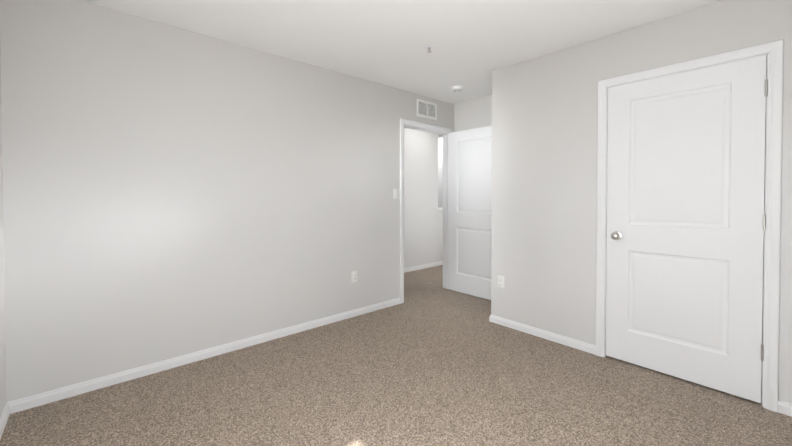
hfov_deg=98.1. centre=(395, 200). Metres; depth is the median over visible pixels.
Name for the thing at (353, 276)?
outlet
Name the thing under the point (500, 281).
outlet
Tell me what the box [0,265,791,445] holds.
floor
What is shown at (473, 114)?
wall
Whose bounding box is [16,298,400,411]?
baseboard
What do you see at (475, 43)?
ceiling
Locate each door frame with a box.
[400,119,453,303]
[596,39,783,411]
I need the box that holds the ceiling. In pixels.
[81,0,720,134]
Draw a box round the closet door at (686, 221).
[606,55,767,402]
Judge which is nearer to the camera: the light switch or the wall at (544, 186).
the wall at (544, 186)
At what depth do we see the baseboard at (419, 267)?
5.79 m
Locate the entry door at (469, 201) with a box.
[448,126,491,299]
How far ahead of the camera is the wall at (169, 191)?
2.45 m
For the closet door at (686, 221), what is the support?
in the wall at (544, 186)
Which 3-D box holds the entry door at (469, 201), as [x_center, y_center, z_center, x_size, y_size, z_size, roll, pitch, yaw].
[0.949,0.145,4.191,0.168,2.030,0.852,-1,1,-42]
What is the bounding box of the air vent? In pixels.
[417,99,436,119]
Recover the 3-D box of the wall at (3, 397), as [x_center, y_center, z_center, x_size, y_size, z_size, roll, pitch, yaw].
[-1.144,0.005,0.617,0.160,2.440,3.350,-1,1,-42]
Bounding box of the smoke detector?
[451,86,463,91]
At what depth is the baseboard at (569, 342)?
2.95 m
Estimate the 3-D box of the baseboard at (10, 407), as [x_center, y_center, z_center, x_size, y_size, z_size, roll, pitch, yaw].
[-1.080,1.190,0.691,0.013,0.068,3.350,-1,1,-42]
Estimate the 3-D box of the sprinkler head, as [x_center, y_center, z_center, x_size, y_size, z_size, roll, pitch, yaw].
[0.269,-1.222,2.772,0.080,0.047,0.080,-1,1,-42]
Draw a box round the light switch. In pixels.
[393,189,397,198]
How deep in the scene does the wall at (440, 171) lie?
6.87 m
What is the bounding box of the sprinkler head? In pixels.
[424,44,433,52]
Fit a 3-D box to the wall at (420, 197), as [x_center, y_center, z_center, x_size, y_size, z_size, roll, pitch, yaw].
[-0.364,-0.060,5.127,4.200,2.440,0.115,-1,1,-42]
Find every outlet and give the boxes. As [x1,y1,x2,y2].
[351,271,356,282]
[497,275,503,288]
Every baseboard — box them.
[0,400,15,438]
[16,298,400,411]
[404,261,442,272]
[489,315,595,354]
[778,400,791,416]
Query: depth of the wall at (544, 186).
2.80 m
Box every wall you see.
[0,0,453,401]
[0,30,6,416]
[404,128,442,267]
[438,135,442,207]
[454,95,491,131]
[491,0,791,403]
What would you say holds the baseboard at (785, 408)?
attached to the wall at (544, 186)
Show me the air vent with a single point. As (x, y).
(426, 109)
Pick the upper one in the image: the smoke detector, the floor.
the smoke detector
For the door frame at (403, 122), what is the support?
attached to the wall at (169, 191)

